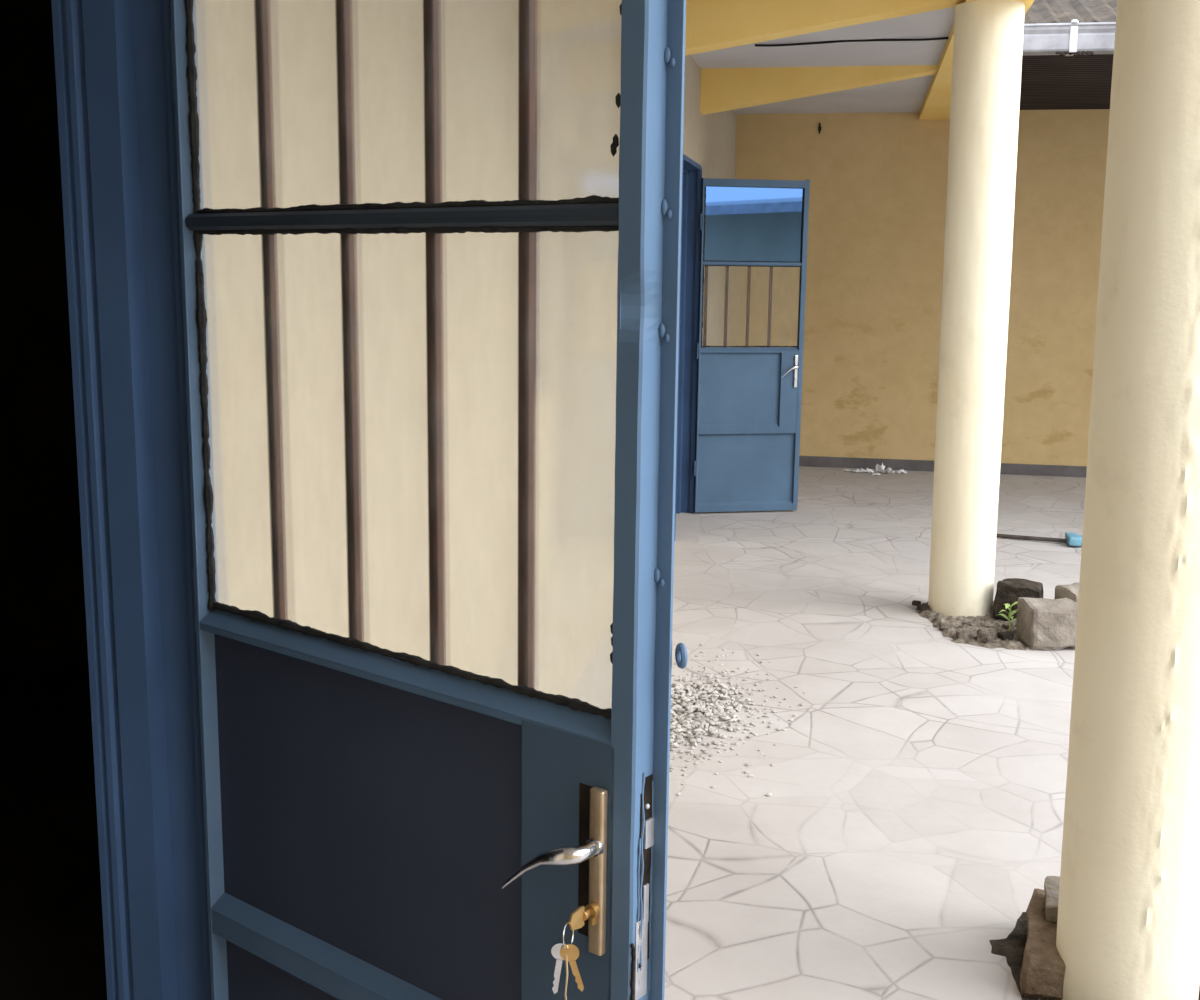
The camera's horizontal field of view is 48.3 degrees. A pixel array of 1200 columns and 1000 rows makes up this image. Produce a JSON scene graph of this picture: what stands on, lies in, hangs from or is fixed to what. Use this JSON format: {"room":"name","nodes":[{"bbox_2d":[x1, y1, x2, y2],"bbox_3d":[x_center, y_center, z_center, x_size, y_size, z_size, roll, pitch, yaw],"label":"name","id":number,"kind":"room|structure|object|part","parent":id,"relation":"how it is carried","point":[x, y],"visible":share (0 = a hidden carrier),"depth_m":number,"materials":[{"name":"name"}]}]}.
{"room":"covered courtyard walkway","nodes":[
{"label":"covered courtyard walkway","id":0,"kind":"room"},
{"bbox_2d":[0,0,87,662],"bbox_3d":[-2.152,-0.842,5.075,3.845,3.000,0.100,3,10,11],"label":"wall partition","id":1,"kind":"structure","parent":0,"point":[43,612],"depth_m":5.08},
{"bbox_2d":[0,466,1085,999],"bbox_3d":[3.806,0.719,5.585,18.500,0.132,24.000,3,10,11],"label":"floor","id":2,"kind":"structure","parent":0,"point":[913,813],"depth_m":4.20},
{"bbox_2d":[669,644,804,795],"bbox_3d":[0.326,0.742,4.837,0.802,0.032,1.655,3,10,13],"label":"gravel","id":3,"kind":"object","parent":2,"relation":"on","point":[699,705],"visible":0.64,"depth_m":4.77,"materials":[{"name":"grey gravel"}]},
{"bbox_2d":[851,469,864,472],"bbox_3d":[2.023,-0.231,10.498,0.105,0.026,0.070,3,10,11],"label":"paper scrap","id":4,"kind":"object","parent":2,"relation":"on","point":[857,470],"visible":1,"depth_m":10.48,"materials":[{"name":"white paper"}]},
{"bbox_2d":[862,468,874,472],"bbox_3d":[2.099,-0.231,10.473,0.090,0.037,0.060,-1,10,-7],"label":"paper scrap","id":5,"kind":"object","parent":2,"relation":"on","point":[867,469],"visible":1,"depth_m":10.46,"materials":[{"name":"white paper"}]},
{"bbox_2d":[876,462,885,471],"bbox_3d":[2.202,-0.258,10.500,0.050,0.075,0.075,8,12,37],"label":"paper scrap","id":6,"kind":"object","parent":2,"relation":"on","point":[879,468],"visible":1,"depth_m":10.48,"materials":[{"name":"white paper"}]},
{"bbox_2d":[883,467,894,473],"bbox_3d":[2.259,-0.234,10.452,0.060,0.053,0.090,-4,11,-25],"label":"paper scrap","id":7,"kind":"object","parent":2,"relation":"on","point":[888,469],"visible":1,"depth_m":10.43,"materials":[{"name":"white paper"}]},
{"bbox_2d":[915,601,1025,649],"bbox_3d":[1.696,0.542,6.077,0.560,0.051,0.920,3,10,11],"label":"soil","id":8,"kind":"object","parent":2,"relation":"on","point":[988,622],"visible":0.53,"depth_m":5.92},
{"bbox_2d":[912,600,920,605],"bbox_3d":[1.493,0.486,6.305,0.041,0.020,0.030,7,12,32],"label":"clod","id":9,"kind":"object","parent":8,"relation":"on","point":[914,603],"visible":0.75,"depth_m":6.29,"materials":[{"name":"soil"}]},
{"bbox_2d":[916,604,927,610],"bbox_3d":[1.497,0.498,6.222,0.050,0.025,0.039,-5,11,-29],"label":"clod","id":10,"kind":"object","parent":8,"relation":"on","point":[921,607],"visible":1,"depth_m":6.21,"materials":[{"name":"soil"}]},
{"bbox_2d":[940,622,949,627],"bbox_3d":[1.526,0.553,5.916,0.043,0.023,0.031,1,10,-1],"label":"clod","id":11,"kind":"object","parent":8,"relation":"on","point":[942,624],"visible":1,"depth_m":5.90,"materials":[{"name":"soil"}]},
{"bbox_2d":[955,629,971,637],"bbox_3d":[1.569,0.574,5.771,0.067,0.032,0.048,-1,10,-7],"label":"clod","id":12,"kind":"object","parent":8,"relation":"on","point":[959,633],"visible":1,"depth_m":5.75,"materials":[{"name":"soil"}]},
{"bbox_2d":[928,0,1024,616],"bbox_3d":[1.684,-0.807,6.018,0.318,2.703,0.294,2,10,10],"label":"column","id":13,"kind":"structure","parent":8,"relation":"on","point":[988,34],"depth_m":5.89,"materials":[{"name":"beige paint"}]},
{"bbox_2d":[976,629,992,642],"bbox_3d":[1.648,0.577,5.730,0.064,0.042,0.090,7,12,32],"label":"clod","id":14,"kind":"object","parent":8,"relation":"on","point":[983,635],"visible":1,"depth_m":5.70,"materials":[{"name":"soil"}]},
{"bbox_2d":[997,631,1013,639],"bbox_3d":[1.740,0.581,5.738,0.060,0.033,0.049,-2,10,-16],"label":"clod","id":15,"kind":"object","parent":8,"relation":"on","point":[1009,635],"visible":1,"depth_m":5.72,"materials":[{"name":"soil"}]},
{"bbox_2d":[995,602,1017,630],"bbox_3d":[1.780,0.509,5.813,0.107,0.140,0.120,-3,11,-21],"label":"seedling","id":16,"kind":"object","parent":8,"relation":"on","point":[1008,606],"visible":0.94,"depth_m":5.80,"materials":[{"name":"green plant"}]},
{"bbox_3d":[1.775,0.521,5.799,0.015,0.121,0.009,-2,10,-12],"label":"stem","id":17,"kind":"part","parent":16,"relation":"part of","materials":[{"name":"green plant"}]},
{"bbox_2d":[1001,622,1011,629],"bbox_3d":[1.791,0.557,5.895,0.041,0.029,0.060,7,12,31],"label":"clod","id":18,"kind":"object","parent":8,"relation":"on","point":[1005,625],"visible":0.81,"depth_m":5.88,"materials":[{"name":"soil"}]},
{"bbox_2d":[995,577,1045,619],"bbox_3d":[1.910,0.460,6.093,0.213,0.195,0.172,6,11,27],"label":"stone","id":19,"kind":"object","parent":2,"relation":"on","point":[1010,590],"visible":0.64,"depth_m":6.04,"materials":[{"name":"grey stone"}]},
{"bbox_2d":[996,532,1081,545],"bbox_3d":[2.529,0.217,7.876,0.776,0.058,0.199,4,10,16],"label":"broom","id":20,"kind":"object","parent":2,"relation":"on","point":[1073,539],"visible":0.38,"depth_m":7.84,"materials":[{"name":"blue plastic"}]},
{"bbox_2d":[1025,890,1063,996],"bbox_3d":[1.039,1.016,3.060,0.122,0.109,0.345,4,11,19],"label":"stone","id":21,"kind":"object","parent":2,"relation":"on","point":[1044,975],"visible":0.56,"depth_m":2.93,"materials":[{"name":"brown stone"}]},
{"bbox_2d":[1043,877,1059,921],"bbox_3d":[1.091,0.930,3.107,0.114,0.053,0.147,4,10,16],"label":"stone","id":22,"kind":"object","parent":21,"relation":"on","point":[1051,885],"visible":0.39,"depth_m":3.10,"materials":[{"name":"grey stone"}]},
{"bbox_2d":[1015,598,1077,650],"bbox_3d":[1.919,0.526,5.710,0.248,0.183,0.222,0,10,-3],"label":"stone","id":23,"kind":"object","parent":2,"relation":"on","point":[1042,624],"visible":0.82,"depth_m":5.62,"materials":[{"name":"grey stone"}]},
{"bbox_2d":[1053,581,1078,603],"bbox_3d":[2.122,0.477,5.934,0.167,0.209,0.175,-3,10,-19],"label":"stone","id":24,"kind":"object","parent":2,"relation":"on","point":[1069,592],"visible":0.19,"depth_m":5.92,"materials":[{"name":"grey stone"}]},
{"bbox_2d":[989,912,1199,999],"bbox_3d":[1.107,1.086,2.979,0.480,0.032,0.768,3,10,11],"label":"soil","id":25,"kind":"object","parent":2,"relation":"on","point":[1014,947],"visible":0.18,"depth_m":3.13,"materials":[{"name":"soil"}]},
{"bbox_2d":[1056,0,1199,999],"bbox_3d":[1.151,-0.234,2.701,0.320,2.703,0.299,4,10,18],"label":"column","id":26,"kind":"structure","parent":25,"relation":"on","point":[1128,920],"depth_m":2.66,"materials":[{"name":"beige paint"}]},
{"bbox_2d":[683,55,736,329],"bbox_3d":[-0.323,-0.629,3.988,0.165,3.000,13.810,3,10,11],"label":"wall","id":27,"kind":"structure","parent":0,"point":[709,140],"depth_m":8.51,"materials":[{"name":"beige paint"}]},
{"bbox_2d":[51,0,210,999],"bbox_3d":[-0.801,0.192,1.635,0.186,2.180,1.010,3,10,11],"label":"door frame","id":28,"kind":"structure","parent":27,"relation":"attached to","point":[116,107],"depth_m":2.07,"materials":[{"name":"blue paint"}]},
{"bbox_2d":[170,0,687,999],"bbox_3d":[-0.286,0.189,1.798,0.912,2.118,0.125,9,13,38],"label":"door","id":29,"kind":"structure","parent":28,"relation":"in","point":[430,249],"depth_m":1.74,"materials":[{"name":"blue metal"}]},
{"bbox_3d":[-0.295,0.966,1.967,0.818,0.509,0.006,9,13,38],"label":"panel","id":30,"kind":"part","parent":29,"relation":"part of","materials":[{"name":"blue metal"}]},
{"bbox_3d":[-0.295,0.727,1.921,0.828,0.042,0.035,9,13,38],"label":"rail","id":31,"kind":"part","parent":29,"relation":"part of","materials":[{"name":"blue metal"}]},
{"label":"panel","id":32,"kind":"part","parent":29,"relation":"part of","materials":[{"name":"blue metal"}]},
{"bbox_3d":[-0.289,0.242,1.837,0.828,0.012,0.035,9,13,38],"label":"lock rail","id":33,"kind":"part","parent":29,"relation":"part of","materials":[{"name":"blue metal"}]},
{"bbox_3d":[-0.275,-0.589,1.694,0.808,0.440,0.005,9,13,38],"label":"glass pane","id":34,"kind":"part","parent":29,"relation":"part of","materials":[{"name":"glass"}]},
{"bbox_3d":[-0.281,-0.066,1.785,0.808,0.589,0.005,9,13,38],"label":"glass pane","id":35,"kind":"part","parent":29,"relation":"part of","materials":[{"name":"clear glass"}]},
{"bbox_3d":[-0.061,0.440,1.610,0.123,0.083,0.054,9,13,38],"label":"lever handle","id":36,"kind":"part","parent":29,"relation":"part of","materials":[{"name":"silver metal"}]},
{"bbox_2d":[551,906,590,999],"bbox_3d":[-0.028,0.547,1.587,0.059,0.128,0.027,-6,12,-32],"label":"keys","id":37,"kind":"object","parent":29,"relation":"hanging from","point":[560,951],"visible":1,"depth_m":1.58,"materials":[{"name":"gold metal"}]},
{"bbox_3d":[-0.003,0.446,1.603,0.021,0.210,0.012,9,13,38],"label":"handle plate","id":38,"kind":"part","parent":29,"relation":"part of","materials":[{"name":"gold metal"}]},
{"bbox_3d":[0.049,0.552,1.612,0.004,0.102,0.023,9,13,38],"label":"lock plate","id":39,"kind":"part","parent":29,"relation":"part of","materials":[{"name":"metal"}]},
{"bbox_2d":[674,154,701,540],"bbox_3d":[0.444,-0.921,8.066,0.186,2.190,0.930,3,10,11],"label":"door frame","id":40,"kind":"structure","parent":27,"relation":"attached to","point":[691,170],"depth_m":8.47,"materials":[{"name":"blue paint"}]},
{"bbox_2d":[693,178,809,511],"bbox_3d":[0.969,-0.965,8.507,0.721,2.113,0.108,-1,10,-11],"label":"door","id":41,"kind":"structure","parent":27,"relation":"in","point":[754,232],"depth_m":8.53,"materials":[{"name":"blue paint"}]},
{"bbox_3d":[0.904,-0.710,8.576,0.556,0.480,0.005,-1,10,-11],"label":"panel","id":42,"kind":"part","parent":41,"relation":"part of","materials":[{"name":"blue paint"}]},
{"bbox_3d":[0.944,0.048,8.714,0.665,0.045,0.038,-1,10,-11],"label":"rail","id":43,"kind":"part","parent":41,"relation":"part of","materials":[{"name":"blue metal"}]},
{"bbox_3d":[0.946,-0.201,8.675,0.655,0.528,0.005,-1,10,-11],"label":"panel","id":44,"kind":"part","parent":41,"relation":"part of","materials":[{"name":"blue paint"}]},
{"bbox_3d":[0.950,-0.449,8.627,0.665,0.042,0.035,-1,10,-11],"label":"rail","id":45,"kind":"part","parent":41,"relation":"part of","materials":[{"name":"blue metal"}]},
{"bbox_3d":[0.956,-0.946,8.540,0.665,0.012,0.035,-1,10,-11],"label":"lock rail","id":46,"kind":"part","parent":41,"relation":"part of","materials":[{"name":"blue metal"}]},
{"bbox_3d":[0.961,-1.224,8.496,0.645,0.527,0.004,-1,10,-11],"label":"glass pane","id":47,"kind":"part","parent":41,"relation":"part of","materials":[{"name":"glass"}]},
{"bbox_3d":[0.967,-1.729,8.408,0.645,0.465,0.004,-1,10,-11],"label":"glass pane","id":48,"kind":"part","parent":41,"relation":"part of","materials":[{"name":"glass"}]},
{"bbox_3d":[0.969,-1.979,8.360,0.665,0.045,0.038,-1,10,-11],"label":"rail","id":49,"kind":"part","parent":41,"relation":"part of","materials":[{"name":"blue metal"}]},
{"bbox_3d":[1.216,-0.825,8.556,0.123,0.083,0.054,-1,10,-11],"label":"lever handle","id":50,"kind":"part","parent":41,"relation":"part of","materials":[{"name":"silver metal"}]},
{"bbox_3d":[1.258,-0.827,8.596,0.021,0.210,0.012,-1,10,-11],"label":"handle plate","id":51,"kind":"part","parent":41,"relation":"part of","materials":[{"name":"silver metal"}]},
{"bbox_2d":[691,7,1113,113],"bbox_3d":[2.202,-1.866,3.183,13.400,0.266,14.010,3,10,11],"label":"ceiling","id":52,"kind":"structure","parent":0,"point":[907,95],"depth_m":7.83,"materials":[{"name":"white paint"}]},
{"bbox_2d":[700,65,937,114],"bbox_3d":[1.331,-2.463,8.047,1.440,0.254,0.160,3,10,11],"label":"beam","id":53,"kind":"structure","parent":52,"relation":"attached to","point":[722,89],"depth_m":8.01,"materials":[{"name":"paint"}]},
{"bbox_2d":[685,0,964,55],"bbox_3d":[0.928,-2.107,5.965,1.440,0.249,0.160,3,10,11],"label":"beam","id":54,"kind":"structure","parent":52,"relation":"attached to","point":[711,25],"depth_m":5.92,"materials":[{"name":"paint"}]},
{"bbox_2d":[755,37,948,46],"bbox_3d":[1.308,-2.403,7.013,1.009,0.020,0.024,4,10,18],"label":"cable","id":55,"kind":"object","parent":52,"relation":"attached to","point":[939,38],"visible":1,"depth_m":7.01,"materials":[{"name":"black rubber"}]},
{"bbox_2d":[919,0,1033,119],"bbox_3d":[1.276,-1.768,3.482,0.280,0.054,13.810,3,10,11],"label":"beam","id":56,"kind":"structure","parent":52,"relation":"attached to","point":[936,105],"depth_m":8.48,"materials":[{"name":"paint"}]},
{"bbox_2d":[1022,19,1115,55],"bbox_3d":[5.764,-2.370,6.699,7.250,0.184,0.159,3,10,11],"label":"gutter","id":57,"kind":"object","parent":52,"relation":"attached to","point":[1073,38],"visible":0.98,"depth_m":7.24,"materials":[{"name":"metal"}]},
{"bbox_2d":[735,21,1109,465],"bbox_3d":[5.488,-1.795,9.899,9.390,3.400,0.200,3,10,11],"label":"wall","id":58,"kind":"structure","parent":0,"point":[878,190],"depth_m":10.38,"materials":[{"name":"yellow paint"}]},
{"bbox_2d":[799,456,1086,476],"bbox_3d":[5.454,-0.144,10.079,8.978,0.085,0.014,3,10,11],"label":"baseboard","id":59,"kind":"structure","parent":58,"relation":"attached to","point":[809,461],"depth_m":10.62,"materials":[{"name":"grey paint"}]},
{"bbox_2d":[1024,0,1116,23],"bbox_3d":[6.365,-3.706,8.955,7.500,1.731,5.000,3,10,11],"label":"roof","id":60,"kind":"structure","parent":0,"point":[1040,11],"depth_m":7.62,"materials":[{"name":"grey tile"}]}
]}

